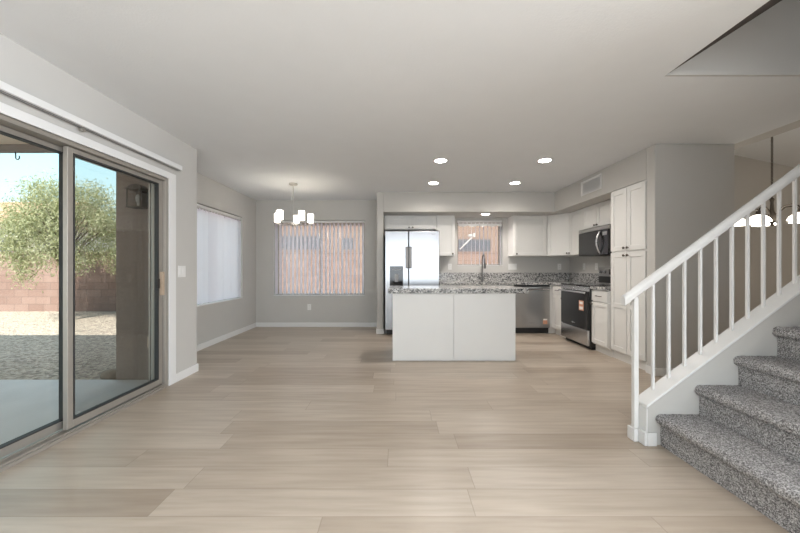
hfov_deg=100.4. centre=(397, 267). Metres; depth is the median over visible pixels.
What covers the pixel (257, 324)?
baseboard
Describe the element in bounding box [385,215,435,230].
upper cabinet
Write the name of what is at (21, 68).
wall
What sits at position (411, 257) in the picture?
refrigerator
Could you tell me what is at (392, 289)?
island countertop
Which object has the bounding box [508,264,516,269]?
light switch
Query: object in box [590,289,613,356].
base cabinet
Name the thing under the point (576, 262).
wall
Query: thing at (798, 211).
chandelier
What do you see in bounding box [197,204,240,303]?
vertical blind
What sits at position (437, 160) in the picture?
recessed light
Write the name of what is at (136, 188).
wall lantern
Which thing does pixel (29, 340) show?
ground
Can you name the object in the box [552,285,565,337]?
base cabinet
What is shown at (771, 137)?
chandelier
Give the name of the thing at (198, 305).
sill
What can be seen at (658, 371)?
baseboard
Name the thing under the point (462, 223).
vertical blind
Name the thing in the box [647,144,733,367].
wall
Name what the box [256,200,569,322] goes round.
wall
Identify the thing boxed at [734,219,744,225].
chandelier
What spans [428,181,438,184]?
recessed light
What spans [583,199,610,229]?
upper cabinet
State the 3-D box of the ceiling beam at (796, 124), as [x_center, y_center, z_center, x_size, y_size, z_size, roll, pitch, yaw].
[3.630,-1.785,4.285,0.180,0.960,4.030,0,0,0]
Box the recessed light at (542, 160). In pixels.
[536,158,552,162]
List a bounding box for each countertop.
[388,286,528,292]
[439,273,598,285]
[590,286,610,290]
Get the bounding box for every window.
[277,223,364,294]
[457,223,499,264]
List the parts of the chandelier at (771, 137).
chain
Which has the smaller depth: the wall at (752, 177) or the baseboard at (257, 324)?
the wall at (752, 177)
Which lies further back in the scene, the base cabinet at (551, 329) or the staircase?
the base cabinet at (551, 329)
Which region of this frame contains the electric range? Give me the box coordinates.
[558,267,610,349]
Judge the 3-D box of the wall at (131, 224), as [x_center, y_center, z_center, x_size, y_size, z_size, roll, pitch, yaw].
[-2.670,-0.190,5.058,0.560,2.850,3.145,0,0,0]
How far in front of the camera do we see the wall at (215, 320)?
5.55 m
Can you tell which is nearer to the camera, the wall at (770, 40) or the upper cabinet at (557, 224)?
the wall at (770, 40)
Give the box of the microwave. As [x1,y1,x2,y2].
[579,224,611,255]
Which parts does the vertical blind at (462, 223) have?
tilt rod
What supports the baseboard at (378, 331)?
attached to the wall at (380, 214)
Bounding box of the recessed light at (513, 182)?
[509,181,520,184]
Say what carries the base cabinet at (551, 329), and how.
on the floor
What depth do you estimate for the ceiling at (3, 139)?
3.33 m
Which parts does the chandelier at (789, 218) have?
arm, lamp shade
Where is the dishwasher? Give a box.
[514,285,549,332]
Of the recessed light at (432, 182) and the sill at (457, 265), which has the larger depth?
the sill at (457, 265)
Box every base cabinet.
[439,285,513,285]
[548,285,555,332]
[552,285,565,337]
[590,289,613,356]
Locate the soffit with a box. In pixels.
[383,148,646,217]
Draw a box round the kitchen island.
[393,293,515,360]
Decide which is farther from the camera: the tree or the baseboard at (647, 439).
the tree
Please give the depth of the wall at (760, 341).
2.13 m
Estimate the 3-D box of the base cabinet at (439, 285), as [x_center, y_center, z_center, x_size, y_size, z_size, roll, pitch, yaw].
[1.359,0.714,6.062,1.278,0.843,0.711,0,0,0]
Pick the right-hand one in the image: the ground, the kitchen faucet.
the kitchen faucet
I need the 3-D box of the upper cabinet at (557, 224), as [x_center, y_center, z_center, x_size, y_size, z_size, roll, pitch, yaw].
[3.017,-0.592,6.112,0.582,0.743,0.613,0,0,0]
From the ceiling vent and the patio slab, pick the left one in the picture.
the patio slab
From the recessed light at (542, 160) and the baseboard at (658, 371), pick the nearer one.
the baseboard at (658, 371)
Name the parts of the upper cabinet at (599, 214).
door, door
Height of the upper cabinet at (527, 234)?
0.743 m
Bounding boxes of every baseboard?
[176,363,198,381]
[197,323,255,350]
[256,323,376,326]
[376,328,383,333]
[627,425,656,445]
[645,365,673,375]
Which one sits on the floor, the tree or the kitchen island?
the kitchen island
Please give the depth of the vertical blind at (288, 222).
6.46 m
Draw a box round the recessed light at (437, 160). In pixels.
[433,158,447,162]
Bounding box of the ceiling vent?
[581,173,601,196]
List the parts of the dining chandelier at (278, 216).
lamp shade, lamp shade, stem, lamp shade, lamp shade, lamp shade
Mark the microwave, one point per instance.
(596, 241)
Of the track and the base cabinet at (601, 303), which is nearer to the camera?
the track
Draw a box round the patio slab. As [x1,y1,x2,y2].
[0,380,147,444]
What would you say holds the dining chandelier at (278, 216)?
hanging from the ceiling at (333, 99)
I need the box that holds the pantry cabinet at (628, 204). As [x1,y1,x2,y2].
[611,180,646,369]
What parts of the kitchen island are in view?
panel, rail, panel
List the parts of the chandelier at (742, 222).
lamp shade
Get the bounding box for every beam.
[0,144,54,152]
[734,120,799,149]
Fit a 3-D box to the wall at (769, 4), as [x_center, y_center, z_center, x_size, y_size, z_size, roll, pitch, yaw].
[3.400,-2.425,1.660,3.400,2.240,1.220,0,0,0]
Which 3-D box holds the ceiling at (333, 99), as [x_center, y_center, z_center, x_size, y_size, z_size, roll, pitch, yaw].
[2.340,-1.777,1.500,10.520,1.011,10.200,0,0,0]
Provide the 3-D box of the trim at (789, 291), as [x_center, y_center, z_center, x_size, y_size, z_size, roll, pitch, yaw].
[3.289,-0.264,2.185,3.402,2.798,0.120,0,0,0]
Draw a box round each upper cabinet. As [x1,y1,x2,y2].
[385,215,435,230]
[435,215,454,256]
[508,215,546,256]
[541,213,578,256]
[568,209,582,254]
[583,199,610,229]
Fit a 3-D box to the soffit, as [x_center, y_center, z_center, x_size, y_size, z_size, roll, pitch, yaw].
[1.530,-1.135,5.020,3.560,0.340,2.800,0,0,0]
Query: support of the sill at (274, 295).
attached to the wall at (270, 308)
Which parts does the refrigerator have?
door, handle, handle, door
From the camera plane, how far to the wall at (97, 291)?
9.40 m
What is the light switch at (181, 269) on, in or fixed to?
attached to the wall at (21, 68)
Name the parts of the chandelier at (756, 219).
lamp shade, lamp shade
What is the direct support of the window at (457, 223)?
in the wall at (270, 308)
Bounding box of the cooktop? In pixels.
[561,283,610,286]
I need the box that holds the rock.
[100,368,115,379]
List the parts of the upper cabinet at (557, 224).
door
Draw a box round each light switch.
[178,266,185,276]
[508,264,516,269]
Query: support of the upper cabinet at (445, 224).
attached to the wall at (270, 308)
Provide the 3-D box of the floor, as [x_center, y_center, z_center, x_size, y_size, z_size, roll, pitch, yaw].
[2.340,1.185,1.500,10.520,0.100,10.200,0,0,0]
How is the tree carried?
on the ground
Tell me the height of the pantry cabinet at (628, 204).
2.098 m
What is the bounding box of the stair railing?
[620,164,799,428]
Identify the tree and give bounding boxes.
[0,166,115,292]
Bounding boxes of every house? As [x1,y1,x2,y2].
[0,202,115,251]
[279,223,497,251]
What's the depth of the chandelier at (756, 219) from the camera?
3.80 m
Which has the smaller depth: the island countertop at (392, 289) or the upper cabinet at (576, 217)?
the island countertop at (392, 289)
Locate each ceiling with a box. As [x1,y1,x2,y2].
[0,0,799,199]
[0,134,27,143]
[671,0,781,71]
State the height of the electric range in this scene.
1.150 m
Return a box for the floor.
[0,327,789,532]
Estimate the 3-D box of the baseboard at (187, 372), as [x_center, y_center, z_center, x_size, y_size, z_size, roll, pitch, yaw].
[-2.204,1.093,3.486,0.013,0.085,0.372,0,0,0]
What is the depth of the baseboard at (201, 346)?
5.23 m
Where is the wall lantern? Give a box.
[124,184,147,208]
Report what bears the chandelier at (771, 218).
hanging from the ceiling at (333, 99)
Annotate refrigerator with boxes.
[385,231,438,334]
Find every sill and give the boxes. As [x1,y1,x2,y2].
[197,297,242,306]
[274,295,364,295]
[457,265,502,265]
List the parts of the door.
fixed panel, sliding panel, handle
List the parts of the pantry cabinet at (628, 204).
door, door, door, door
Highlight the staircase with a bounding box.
[655,326,799,532]
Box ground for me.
[0,311,115,379]
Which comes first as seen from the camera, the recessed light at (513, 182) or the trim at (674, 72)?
the trim at (674, 72)
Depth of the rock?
3.57 m
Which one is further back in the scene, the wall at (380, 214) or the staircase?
the wall at (380, 214)
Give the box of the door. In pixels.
[0,102,175,472]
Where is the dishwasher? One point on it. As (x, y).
(532, 309)
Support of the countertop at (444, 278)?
on the base cabinet at (439, 285)
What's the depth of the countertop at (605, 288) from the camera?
4.39 m
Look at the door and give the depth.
2.31 m
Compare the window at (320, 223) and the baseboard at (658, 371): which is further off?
the window at (320, 223)
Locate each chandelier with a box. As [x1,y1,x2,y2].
[274,183,313,226]
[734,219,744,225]
[750,207,760,226]
[766,197,776,225]
[771,137,772,184]
[786,215,791,222]
[797,205,799,222]
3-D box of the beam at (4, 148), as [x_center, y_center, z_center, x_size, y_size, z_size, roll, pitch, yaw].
[-5.000,-1.232,3.441,5.200,0.063,0.082,0,0,0]
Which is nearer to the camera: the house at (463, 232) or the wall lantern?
the wall lantern
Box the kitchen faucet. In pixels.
[481,254,486,280]
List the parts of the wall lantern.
bulb, plate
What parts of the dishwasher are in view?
handle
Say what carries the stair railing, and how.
on the trim at (789, 291)
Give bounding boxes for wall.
[0,33,196,385]
[0,252,497,310]
[116,172,147,379]
[197,173,255,344]
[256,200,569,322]
[377,192,384,328]
[570,256,610,272]
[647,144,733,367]
[647,294,799,444]
[675,0,799,69]
[734,155,799,322]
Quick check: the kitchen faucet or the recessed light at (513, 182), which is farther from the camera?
the kitchen faucet
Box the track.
[0,80,181,170]
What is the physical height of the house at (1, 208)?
5.090 m
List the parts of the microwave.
door, handle, control panel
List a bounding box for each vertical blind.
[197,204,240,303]
[274,221,364,293]
[457,220,501,264]
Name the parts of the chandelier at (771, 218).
arm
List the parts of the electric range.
handle, storage drawer, oven door, panel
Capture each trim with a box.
[639,275,799,432]
[665,70,799,75]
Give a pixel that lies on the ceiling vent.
(593, 184)
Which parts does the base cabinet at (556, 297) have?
door, drawer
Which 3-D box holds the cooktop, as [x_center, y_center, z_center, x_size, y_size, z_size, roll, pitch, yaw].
[2.917,0.251,4.970,0.595,0.018,0.757,0,0,0]
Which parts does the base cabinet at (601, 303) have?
drawer, door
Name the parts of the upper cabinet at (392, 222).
door, door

